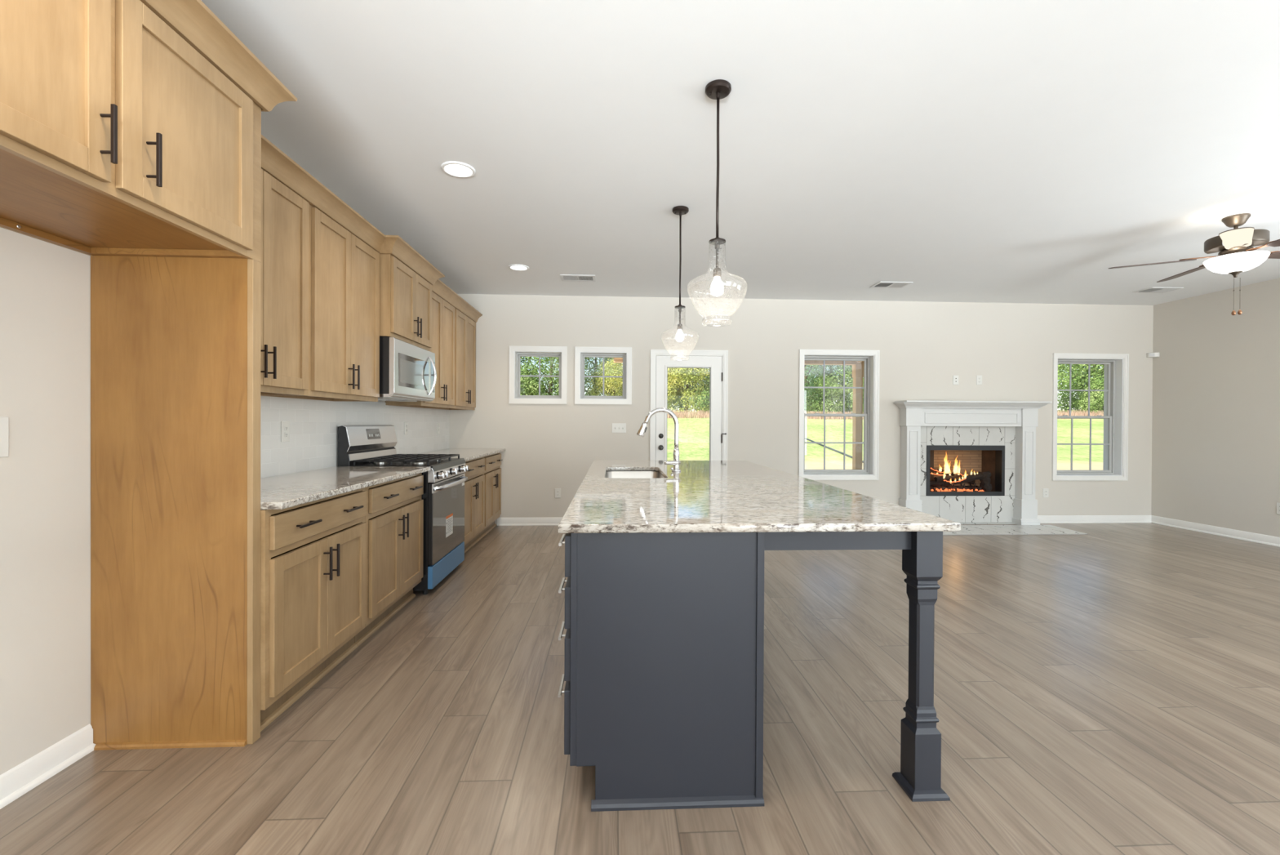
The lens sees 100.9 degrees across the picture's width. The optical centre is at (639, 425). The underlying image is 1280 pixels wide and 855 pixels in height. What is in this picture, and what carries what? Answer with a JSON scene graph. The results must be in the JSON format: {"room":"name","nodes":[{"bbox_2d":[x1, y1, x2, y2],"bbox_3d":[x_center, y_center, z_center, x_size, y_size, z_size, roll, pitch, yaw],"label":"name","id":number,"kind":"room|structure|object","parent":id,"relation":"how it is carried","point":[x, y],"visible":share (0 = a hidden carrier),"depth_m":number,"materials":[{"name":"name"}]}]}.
{"room":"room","nodes":[
{"label":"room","id":0,"kind":"room"},
{"bbox_2d":[0,226,385,774],"bbox_3d":[-2.086,-0.204,1.027,0.150,2.843,10.456,0,0,-3],"label":"wall","id":1,"kind":"structure","parent":0,"point":[45,286],"depth_m":1.82,"materials":[{"name":"paint"}]},
{"bbox_2d":[0,416,8,457],"bbox_3d":[-2.039,0.038,1.645,0.006,0.130,0.125,0,0,-3],"label":"wall plate","id":2,"kind":"object","parent":1,"relation":"attached to","point":[4,420],"visible":1,"depth_m":1.69,"materials":[{"name":"white plastic"}]},
{"bbox_2d":[0,724,96,808],"bbox_3d":[-1.904,1.183,-1.051,0.026,0.093,6.072,0,0,-3],"label":"baseboard","id":3,"kind":"structure","parent":1,"relation":"attached to","point":[18,780],"depth_m":1.81,"materials":[{"name":"white paint"}]},
{"bbox_2d":[0,0,297,262],"bbox_3d":[-1.692,-0.973,1.482,0.675,0.688,1.275,0,0,-3],"label":"upper cabinet","id":4,"kind":"object","parent":1,"relation":"attached to","point":[128,127],"visible":1,"depth_m":1.56,"materials":[{"name":"brown wood"}]},
{"bbox_2d":[260,168,308,395],"bbox_3d":[-1.895,-0.679,2.437,0.360,1.042,0.818,0,0,-3],"label":"upper cabinet","id":5,"kind":"object","parent":1,"relation":"attached to","point":[284,277],"visible":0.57,"depth_m":2.63,"materials":[{"name":"brown wood"}]},
{"bbox_2d":[261,134,386,253],"bbox_3d":[-1.744,-1.244,2.867,0.080,0.096,1.658,0,0,-3],"label":"crown molding","id":6,"kind":"structure","parent":5,"relation":"attached to","point":[274,162],"depth_m":2.83,"materials":[{"name":"brown wood"}]},
{"bbox_2d":[260,203,379,401],"bbox_3d":[-1.935,-0.683,3.268,0.360,1.042,0.844,0,0,-3],"label":"upper cabinet","id":7,"kind":"object","parent":1,"relation":"attached to","point":[344,270],"visible":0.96,"depth_m":3.18,"materials":[{"name":"brown wood"}]},
{"bbox_2d":[260,395,449,477],"bbox_3d":[-2.159,0.046,4.139,0.008,0.477,4.234,0,0,-3],"label":"tile backsplash","id":8,"kind":"structure","parent":1,"relation":"attached to","point":[313,444],"depth_m":3.54,"materials":[{"name":"white tile"}]},
{"bbox_2d":[280,421,289,441],"bbox_3d":[-2.101,0.037,3.132,0.009,0.122,0.076,0,0,-3],"label":"outlet","id":9,"kind":"object","parent":8,"relation":"attached to","point":[285,425],"visible":1,"depth_m":3.12,"materials":[{"name":"white plastic"}]},
{"bbox_2d":[404,422,408,434],"bbox_3d":[-2.188,0.027,4.945,0.009,0.116,0.072,0,0,-3],"label":"outlet","id":10,"kind":"object","parent":8,"relation":"attached to","point":[406,424],"visible":1,"depth_m":4.93,"materials":[{"name":"white plastic"}]},
{"bbox_2d":[437,422,439,433],"bbox_3d":[-2.233,0.032,5.859,0.009,0.116,0.072,0,0,-3],"label":"outlet","id":11,"kind":"object","parent":8,"relation":"attached to","point":[438,424],"visible":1,"depth_m":5.86,"materials":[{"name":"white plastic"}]},
{"bbox_2d":[379,235,444,351],"bbox_3d":[-1.919,-0.966,4.104,0.475,0.678,0.997,0,0,-3],"label":"upper cabinet","id":12,"kind":"object","parent":1,"relation":"attached to","point":[406,278],"visible":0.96,"depth_m":3.92,"materials":[{"name":"brown wood"}]},
{"bbox_2d":[377,336,436,401],"bbox_3d":[-1.917,-0.411,4.120,0.466,0.429,0.843,0,0,-3],"label":"microwave","id":13,"kind":"object","parent":12,"relation":"attached to","point":[407,371],"visible":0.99,"depth_m":3.91,"materials":[{"name":"silver metal"}]},
{"bbox_2d":[385,291,454,408],"bbox_3d":[-2.018,-0.693,4.972,0.360,1.042,0.911,0,0,-3],"label":"upper cabinet","id":14,"kind":"object","parent":1,"relation":"attached to","point":[442,313],"visible":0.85,"depth_m":5.03,"materials":[{"name":"brown wood"}]},
{"bbox_2d":[431,279,482,322],"bbox_3d":[-1.866,-1.259,5.391,0.080,0.096,1.740,0,0,-3],"label":"crown molding","id":15,"kind":"structure","parent":14,"relation":"attached to","point":[441,289],"depth_m":5.32,"materials":[{"name":"brown wood"}]},
{"bbox_2d":[433,307,475,409],"bbox_3d":[-2.060,-0.698,5.841,0.360,1.042,0.828,0,0,-3],"label":"upper cabinet","id":16,"kind":"object","parent":1,"relation":"attached to","point":[464,326],"visible":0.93,"depth_m":5.79,"materials":[{"name":"brown wood"}]},
{"bbox_2d":[0,522,1279,854],"bbox_3d":[2.351,1.288,1.251,9.150,0.100,10.656,0,0,-3],"label":"floor","id":17,"kind":"structure","parent":0,"point":[1113,688],"depth_m":2.10,"materials":[{"name":"brown wood"}]},
{"bbox_2d":[90,255,261,750],"bbox_3d":[-1.765,0.279,2.008,0.587,1.868,0.059,0,0,-3],"label":"end panel","id":18,"kind":"object","parent":17,"relation":"on","point":[175,341],"visible":0.97,"depth_m":1.99,"materials":[{"name":"brown wood"}]},
{"bbox_2d":[260,487,366,731],"bbox_3d":[-1.753,0.769,2.458,0.660,0.884,0.829,0,0,-3],"label":"base cabinet","id":19,"kind":"object","parent":17,"relation":"on","point":[313,553],"visible":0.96,"depth_m":2.34,"materials":[{"name":"brown wood"}]},
{"bbox_2d":[260,466,431,509],"bbox_3d":[-1.768,0.308,2.876,0.666,0.029,1.671,0,0,-3],"label":"countertop","id":20,"kind":"structure","parent":19,"relation":"on","point":[282,491],"depth_m":2.77,"materials":[{"name":"beige stone"}]},
{"bbox_2d":[354,472,423,646],"bbox_3d":[-1.793,0.764,3.292,0.660,0.884,0.838,0,0,-3],"label":"base cabinet","id":21,"kind":"object","parent":17,"relation":"on","point":[394,517],"visible":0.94,"depth_m":3.22,"materials":[{"name":"brown wood"}]},
{"bbox_2d":[337,424,468,594],"bbox_3d":[-1.784,0.600,4.122,0.715,1.204,0.806,0,0,-3],"label":"gas range","id":22,"kind":"object","parent":17,"relation":"on","point":[358,445],"visible":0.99,"depth_m":3.93,"materials":[{"name":"silver metal"}]},
{"bbox_2d":[339,457,464,467],"bbox_3d":[-1.808,0.289,4.119,0.640,0.015,0.804,0,0,-3],"label":"cooktop","id":23,"kind":"object","parent":22,"relation":"in","point":[446,462],"depth_m":3.88,"materials":[{"name":"black metal"}]},
{"bbox_2d":[463,456,484,552],"bbox_3d":[-1.876,0.754,5.013,0.660,0.884,0.908,0,0,-3],"label":"base cabinet","id":24,"kind":"object","parent":17,"relation":"on","point":[474,486],"visible":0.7,"depth_m":5.07,"materials":[{"name":"brown wood"}]},
{"bbox_2d":[415,448,505,461],"bbox_3d":[-1.891,0.293,5.412,0.666,0.029,1.718,0,0,-3],"label":"countertop","id":25,"kind":"structure","parent":24,"relation":"on","point":[468,454],"depth_m":5.50,"materials":[{"name":"beige stone"}]},
{"bbox_2d":[477,452,502,540],"bbox_3d":[-1.918,0.749,5.870,0.660,0.884,0.802,0,0,-3],"label":"base cabinet","id":26,"kind":"object","parent":17,"relation":"on","point":[492,472],"visible":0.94,"depth_m":5.82,"materials":[{"name":"brown wood"}]},
{"bbox_2d":[558,531,950,811],"bbox_3d":[0.304,0.775,3.058,1.298,0.886,2.729,0,0,-3],"label":"kitchen island","id":27,"kind":"object","parent":17,"relation":"on","point":[664,646],"visible":0.68,"depth_m":1.70,"materials":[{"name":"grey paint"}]},
{"bbox_2d":[558,460,960,533],"bbox_3d":[0.323,0.318,3.069,1.291,0.028,2.795,0,0,-3],"label":"island countertop","id":28,"kind":"structure","parent":27,"relation":"on","point":[705,495],"depth_m":2.05,"materials":[{"name":"stone"}]},
{"bbox_2d":[604,470,663,478],"bbox_3d":[-0.038,0.421,3.410,0.418,0.186,0.810,0,0,-3],"label":"undermount sink","id":29,"kind":"object","parent":28,"relation":"in","point":[612,473],"visible":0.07,"depth_m":3.79,"materials":[{"name":"metal"}]},
{"bbox_2d":[636,407,680,471],"bbox_3d":[0.123,0.093,3.433,0.291,0.416,0.076,0,0,-3],"label":"kitchen faucet","id":30,"kind":"object","parent":28,"relation":"on","point":[676,462],"visible":1,"depth_m":3.43,"materials":[{"name":"silver metal"}]},
{"bbox_2d":[893,400,1087,535],"bbox_3d":[4.034,0.463,6.449,1.928,1.510,1.152,0,0,-3],"label":"fireplace","id":31,"kind":"object","parent":17,"relation":"on","point":[963,462],"visible":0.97,"depth_m":6.51,"materials":[{"name":"paint"}]},
{"bbox_2d":[894,400,1052,403],"bbox_3d":[4.037,-0.281,6.419,1.788,0.021,0.276,0,0,-3],"label":"mantel shelf","id":32,"kind":"object","parent":31,"relation":"attached to","point":[904,401],"depth_m":6.30,"materials":[{"name":"paint"}]},
{"bbox_2d":[200,0,1279,305],"bbox_3d":[2.362,-1.565,1.310,9.150,0.120,10.806,0,0,-3],"label":"ceiling","id":33,"kind":"structure","parent":0,"point":[985,151],"depth_m":2.77,"materials":[{"name":"paint"}]},
{"bbox_2d":[440,160,475,177],"bbox_3d":[-1.087,-1.528,3.162,0.196,0.009,0.196,0,0,-3],"label":"recessed light","id":34,"kind":"object","parent":33,"relation":"in","point":[457,169],"visible":1,"depth_m":3.16,"materials":[{"name":"paint"}]},
{"bbox_2d":[508,264,528,271],"bbox_3d":[-1.184,-1.540,5.160,0.196,0.009,0.196,0,0,-3],"label":"recessed light","id":35,"kind":"object","parent":33,"relation":"in","point":[515,267],"visible":1,"depth_m":5.16,"materials":[{"name":"paint"}]},
{"bbox_2d":[560,274,595,281],"bbox_3d":[-0.646,-1.538,5.527,0.360,0.011,0.230,0,0,-3],"label":"ceiling vent","id":36,"kind":"object","parent":33,"relation":"in","point":[576,277],"visible":1,"depth_m":5.51,"materials":[{"name":"white metal"}]},
{"bbox_2d":[661,205,698,359],"bbox_3d":[0.284,-0.995,3.735,0.268,1.069,0.268,0,0,-3],"label":"pendant light","id":37,"kind":"object","parent":33,"relation":"hanging from","point":[678,210],"visible":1,"depth_m":3.73,"materials":[{"name":"clear glass"}]},
{"bbox_2d":[677,307,682,329],"bbox_3d":[0.282,-0.753,3.736,0.038,0.152,0.038,0,0,-3],"label":"socket","id":38,"kind":"object","parent":37,"relation":"attached to","point":[679,310],"depth_m":3.73,"materials":[{"name":"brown metal"}]},
{"bbox_2d":[687,79,747,326],"bbox_3d":[0.349,-0.987,2.380,0.268,1.069,0.268,0,0,-3],"label":"pendant light","id":39,"kind":"object","parent":33,"relation":"hanging from","point":[717,89],"visible":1,"depth_m":2.37,"materials":[{"name":"clear glass"}]},
{"bbox_2d":[712,242,721,276],"bbox_3d":[0.348,-0.745,2.381,0.038,0.152,0.038,0,0,-3],"label":"socket","id":40,"kind":"object","parent":39,"relation":"attached to","point":[716,273],"depth_m":2.37,"materials":[{"name":"brown metal"}]},
{"bbox_2d":[869,281,912,288],"bbox_3d":[2.723,-1.522,5.730,0.360,0.011,0.230,0,0,-3],"label":"ceiling vent","id":41,"kind":"object","parent":33,"relation":"in","point":[881,284],"visible":1,"depth_m":5.71,"materials":[{"name":"white metal"}]},
{"bbox_2d":[1132,286,1183,293],"bbox_3d":[5.778,-1.508,5.898,0.360,0.011,0.230,0,0,-3],"label":"ceiling vent","id":42,"kind":"object","parent":33,"relation":"in","point":[1153,289],"visible":1,"depth_m":5.88,"materials":[{"name":"white metal"}]},
{"bbox_2d":[1107,213,1279,315],"bbox_3d":[4.393,-1.153,3.873,0.997,0.713,1.229,0,0,-31],"label":"ceiling fan","id":43,"kind":"object","parent":33,"relation":"hanging from","point":[1237,255],"visible":1,"depth_m":3.77,"materials":[{"name":"brown metal"}]},
{"bbox_2d":[448,293,1153,524],"bbox_3d":[2.099,-0.214,6.589,9.150,2.843,0.250,0,0,-3],"label":"wall","id":44,"kind":"structure","parent":0,"point":[922,345],"depth_m":6.45,"materials":[{"name":"paint"}]},
{"bbox_2d":[497,516,562,525],"bbox_3d":[-0.786,1.148,6.319,1.823,0.093,0.026,0,0,-3],"label":"baseboard","id":45,"kind":"structure","parent":44,"relation":"attached to","point":[549,521],"depth_m":6.29,"materials":[{"name":"white paint"}]},
{"bbox_2d":[508,345,567,404],"bbox_3d":[-1.221,-0.599,6.417,0.683,0.686,0.269,0,0,-3],"label":"window","id":46,"kind":"structure","parent":44,"relation":"in","point":[515,353],"depth_m":6.30,"materials":[{"name":"white paint"}]},
{"bbox_2d":[555,488,560,497],"bbox_3d":[-0.983,0.812,6.316,0.072,0.116,0.009,0,0,-3],"label":"outlet","id":47,"kind":"object","parent":44,"relation":"attached to","point":[557,491],"visible":1,"depth_m":6.31,"materials":[{"name":"white plastic"}]},
{"bbox_2d":[574,346,631,404],"bbox_3d":[-0.445,-0.596,6.454,0.681,0.686,0.269,0,0,-3],"label":"window","id":48,"kind":"structure","parent":44,"relation":"in","point":[580,352],"depth_m":6.34,"materials":[{"name":"white paint"}]},
{"bbox_2d":[612,422,626,432],"bbox_3d":[-0.253,0.033,6.343,0.170,0.116,0.018,0,0,-3],"label":"light switch","id":49,"kind":"object","parent":44,"relation":"attached to","point":[616,427],"visible":1,"depth_m":6.35,"materials":[{"name":"white plastic"}]},
{"bbox_2d":[649,349,728,460],"bbox_3d":[0.586,0.145,6.489,0.940,2.111,0.308,0,0,-3],"label":"door","id":50,"kind":"structure","parent":44,"relation":"in","point":[717,361],"depth_m":6.39,"materials":[{"name":"white paint"}]},
{"bbox_2d":[798,349,879,479],"bbox_3d":[2.434,-0.127,6.596,0.997,1.595,0.269,0,0,-3],"label":"window","id":51,"kind":"structure","parent":44,"relation":"in","point":[871,358],"depth_m":6.52,"materials":[{"name":"white paint"}]},
{"bbox_2d":[952,375,958,384],"bbox_3d":[3.914,-0.561,6.543,0.072,0.116,0.013,0,0,-3],"label":"cable plate","id":52,"kind":"object","parent":44,"relation":"attached to","point":[955,378],"visible":1,"depth_m":6.54,"materials":[{"name":"white plastic"}]},
{"bbox_2d":[976,375,982,384],"bbox_3d":[4.215,-0.562,6.560,0.072,0.116,0.009,0,0,-3],"label":"outlet","id":53,"kind":"object","parent":44,"relation":"attached to","point":[979,378],"visible":1,"depth_m":6.56,"materials":[{"name":"white plastic"}]},
{"bbox_2d":[1043,488,1048,497],"bbox_3d":[5.080,0.846,6.610,0.072,0.116,0.009,0,0,-3],"label":"outlet","id":54,"kind":"object","parent":44,"relation":"attached to","point":[1046,491],"visible":1,"depth_m":6.61,"materials":[{"name":"white plastic"}]},
{"bbox_2d":[1051,352,1128,480],"bbox_3d":[5.646,-0.104,6.752,0.981,1.592,0.269,0,0,-3],"label":"window","id":55,"kind":"structure","parent":44,"relation":"in","point":[1116,372],"depth_m":6.71,"materials":[{"name":"white paint"}]},
{"bbox_2d":[1037,515,1151,523],"bbox_3d":[5.660,1.178,6.631,1.620,0.093,0.026,0,0,-3],"label":"baseboard","id":56,"kind":"structure","parent":44,"relation":"attached to","point":[1043,518],"depth_m":6.63,"materials":[{"name":"white paint"}]},
{"bbox_2d":[1146,352,1159,357],"bbox_3d":[6.437,-0.881,6.626,0.088,0.056,0.088,0,0,-3],"label":"sensor","id":57,"kind":"object","parent":44,"relation":"attached to","point":[1148,354],"visible":1,"depth_m":6.61,"materials":[{"name":"white plastic"}]},
{"bbox_2d":[1151,277,1279,537],"bbox_3d":[6.803,-0.163,1.458,0.150,2.843,10.456,0,0,-3],"label":"wall","id":58,"kind":"structure","parent":0,"point":[1215,412],"depth_m":5.93,"materials":[{"name":"paint"}]},
{"bbox_2d":[1151,515,1279,546],"bbox_3d":[6.706,1.212,1.511,0.026,0.093,10.356,0,0,-3],"label":"baseboard","id":59,"kind":"structure","parent":58,"relation":"attached to","point":[1228,532],"depth_m":5.92,"materials":[{"name":"white paint"}]},
{"bbox_2d":[1276,502,1279,514],"bbox_3d":[6.529,0.850,5.380,0.009,0.116,0.072,0,0,-3],"label":"outlet","id":60,"kind":"object","parent":58,"relation":"attached to","point":[1277,504],"visible":1,"depth_m":5.40,"materials":[{"name":"white plastic"}]},
{"label":"outside","id":61,"kind":"structure","parent":0,"visible":0},
{"bbox_2d":[666,409,1103,470],"bbox_3d":[22.516,-0.873,51.951,140.000,4.466,88.390,0,0,-3],"label":"lawn","id":62,"kind":"structure","parent":61,"point":[694,433],"depth_m":27.55,"materials":[{"name":"green plant"}]},
{"bbox_2d":[520,356,546,395],"bbox_3d":[-12.156,-6.073,47.343,7.122,11.855,6.846,0,0,14],"label":"tree","id":63,"kind":"object","parent":62,"relation":"on","point":[521,357],"visible":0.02,"depth_m":47.97,"materials":[{"name":"green plant"}]},
{"bbox_2d":[520,364,549,395],"bbox_3d":[-9.723,-2.632,44.756,4.572,4.945,4.933,0,0,-19],"label":"tree","id":64,"kind":"object","parent":62,"relation":"on","point":[525,381],"visible":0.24,"depth_m":43.44,"materials":[{"name":"green plant"}]},
{"bbox_2d":[520,356,591,395],"bbox_3d":[-8.205,-5.659,46.326,8.044,10.967,8.996,0,0,-3],"label":"tree","id":65,"kind":"object","parent":62,"relation":"on","point":[552,360],"visible":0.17,"depth_m":44.92,"materials":[{"name":"green plant"}]},
{"bbox_2d":[553,357,620,395],"bbox_3d":[-4.647,-5.601,49.766,7.661,10.445,8.568,0,0,31],"label":"tree","id":66,"kind":"object","parent":62,"relation":"on","point":[594,363],"visible":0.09,"depth_m":48.19,"materials":[{"name":"green plant"}]},
{"bbox_2d":[586,357,622,395],"bbox_3d":[-2.133,-3.189,46.888,4.317,5.584,4.517,1,0,38],"label":"tree","id":67,"kind":"object","parent":62,"relation":"on","point":[609,370],"visible":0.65,"depth_m":46.03,"materials":[{"name":"green plant"}]},
{"bbox_2d":[666,367,682,409],"bbox_3d":[1.838,-3.470,48.974,4.818,5.956,4.605,0,0,-25],"label":"tree","id":68,"kind":"object","parent":62,"relation":"on","point":[677,397],"visible":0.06,"depth_m":48.17,"materials":[{"name":"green plant"}]},
{"bbox_2d":[668,377,685,413],"bbox_3d":[2.451,-5.803,56.198,6.112,10.092,5.658,0,0,21],"label":"tree","id":69,"kind":"object","parent":62,"relation":"on","point":[676,377],"visible":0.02,"depth_m":54.76,"materials":[{"name":"green plant"}]},
{"bbox_2d":[668,379,692,413],"bbox_3d":[4.778,-5.199,60.470,5.128,8.536,4.929,0,0,-37],"label":"tree","id":70,"kind":"object","parent":62,"relation":"on","point":[680,380],"visible":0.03,"depth_m":60.14,"materials":[{"name":"green plant"}]},
{"bbox_2d":[667,367,709,413],"bbox_3d":[4.577,-3.944,48.274,5.468,7.073,5.722,0,0,23],"label":"tree","id":71,"kind":"object","parent":62,"relation":"on","point":[685,375],"visible":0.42,"depth_m":46.82,"materials":[{"name":"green plant"}]},
{"bbox_2d":[679,368,709,410],"bbox_3d":[7.173,-5.038,51.044,7.368,8.982,6.589,0,0,3],"label":"tree","id":72,"kind":"object","parent":62,"relation":"on","point":[693,368],"visible":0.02,"depth_m":51.46,"materials":[{"name":"green plant"}]},
{"bbox_2d":[690,374,709,413],"bbox_3d":[6.489,-2.631,47.260,4.064,4.396,4.385,0,0,25],"label":"tree","id":73,"kind":"object","parent":62,"relation":"on","point":[706,393],"visible":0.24,"depth_m":46.54,"materials":[{"name":"green plant"}]},
{"bbox_2d":[613,357,863,469],"bbox_3d":[1.809,-0.292,8.149,5.000,3.620,2.894,0,0,-3],"label":"covered porch","id":74,"kind":"object","parent":62,"relation":"on","point":[857,366],"visible":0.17,"depth_m":9.20,"materials":[{"name":"brown wood"}]},
{"bbox_2d":[804,364,848,413],"bbox_3d":[15.026,-5.943,48.008,6.765,11.262,6.503,0,0,-35],"label":"tree","id":75,"kind":"object","parent":62,"relation":"on","point":[806,374],"visible":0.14,"depth_m":46.60,"materials":[{"name":"green plant"}]},
{"bbox_2d":[804,373,852,413],"bbox_3d":[16.158,-2.419,46.483,3.810,4.121,4.111,0,0,-39],"label":"tree","id":76,"kind":"object","parent":62,"relation":"on","point":[831,393],"visible":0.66,"depth_m":45.52,"materials":[{"name":"green plant"}]},
{"bbox_2d":[804,437,863,462],"bbox_3d":[8.547,0.890,24.296,0.512,1.011,13.860,0,0,4],"label":"drain pipe","id":77,"kind":"object","parent":62,"relation":"on","point":[833,449],"visible":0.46,"depth_m":23.80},
{"bbox_2d":[806,364,863,412],"bbox_3d":[18.351,-5.795,49.534,8.996,10.967,8.044,0,0,-3],"label":"tree","id":78,"kind":"object","parent":62,"relation":"on","point":[849,372],"visible":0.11,"depth_m":47.77,"materials":[{"name":"green plant"}]},
{"bbox_2d":[826,364,853,413],"bbox_3d":[21.072,-6.279,50.761,6.846,11.855,7.121,0,0,18],"label":"tree","id":79,"kind":"object","parent":62,"relation":"on","point":[842,365],"visible":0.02,"depth_m":49.42,"materials":[{"name":"green plant"}]},
{"bbox_2d":[838,377,863,413],"bbox_3d":[19.396,-2.262,46.130,3.556,3.846,3.837,0,0,-33],"label":"tree","id":80,"kind":"object","parent":62,"relation":"on","point":[851,395],"visible":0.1,"depth_m":45.96,"materials":[{"name":"green plant"}]},
{"bbox_2d":[666,408,1103,419],"bbox_3d":[18.888,-0.901,43.463,70.305,1.740,4.369,0,0,-3],"label":"dry grass","id":81,"kind":"structure","parent":62,"relation":"on","point":[686,414],"depth_m":42.38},
{"bbox_2d":[1057,364,1098,411],"bbox_3d":[45.226,-6.549,52.237,7.052,11.644,6.528,0,0,31],"label":"tree","id":82,"kind":"object","parent":62,"relation":"on","point":[1066,365],"visible":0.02,"depth_m":53.89,"materials":[{"name":"green plant"}]},
{"bbox_2d":[1057,364,1103,413],"bbox_3d":[38.077,-6.144,48.382,8.427,11.489,9.424,0,0,-37],"label":"tree","id":83,"kind":"object","parent":62,"relation":"on","point":[1064,378],"visible":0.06,"depth_m":46.56,"materials":[{"name":"green plant"}]},
{"bbox_2d":[1057,364,1104,408],"bbox_3d":[41.928,-5.732,47.660,7.661,10.445,8.568,0,0,-23],"label":"tree","id":84,"kind":"object","parent":62,"relation":"on","point":[1099,375],"visible":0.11,"depth_m":46.74,"materials":[{"name":"green plant"}]},
{"bbox_2d":[1072,376,1103,413],"bbox_3d":[39.763,-2.412,45.586,3.837,3.846,3.556,0,0,23],"label":"tree","id":85,"kind":"object","parent":62,"relation":"on","point":[1095,402],"visible":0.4,"depth_m":45.22,"materials":[{"name":"green plant"}]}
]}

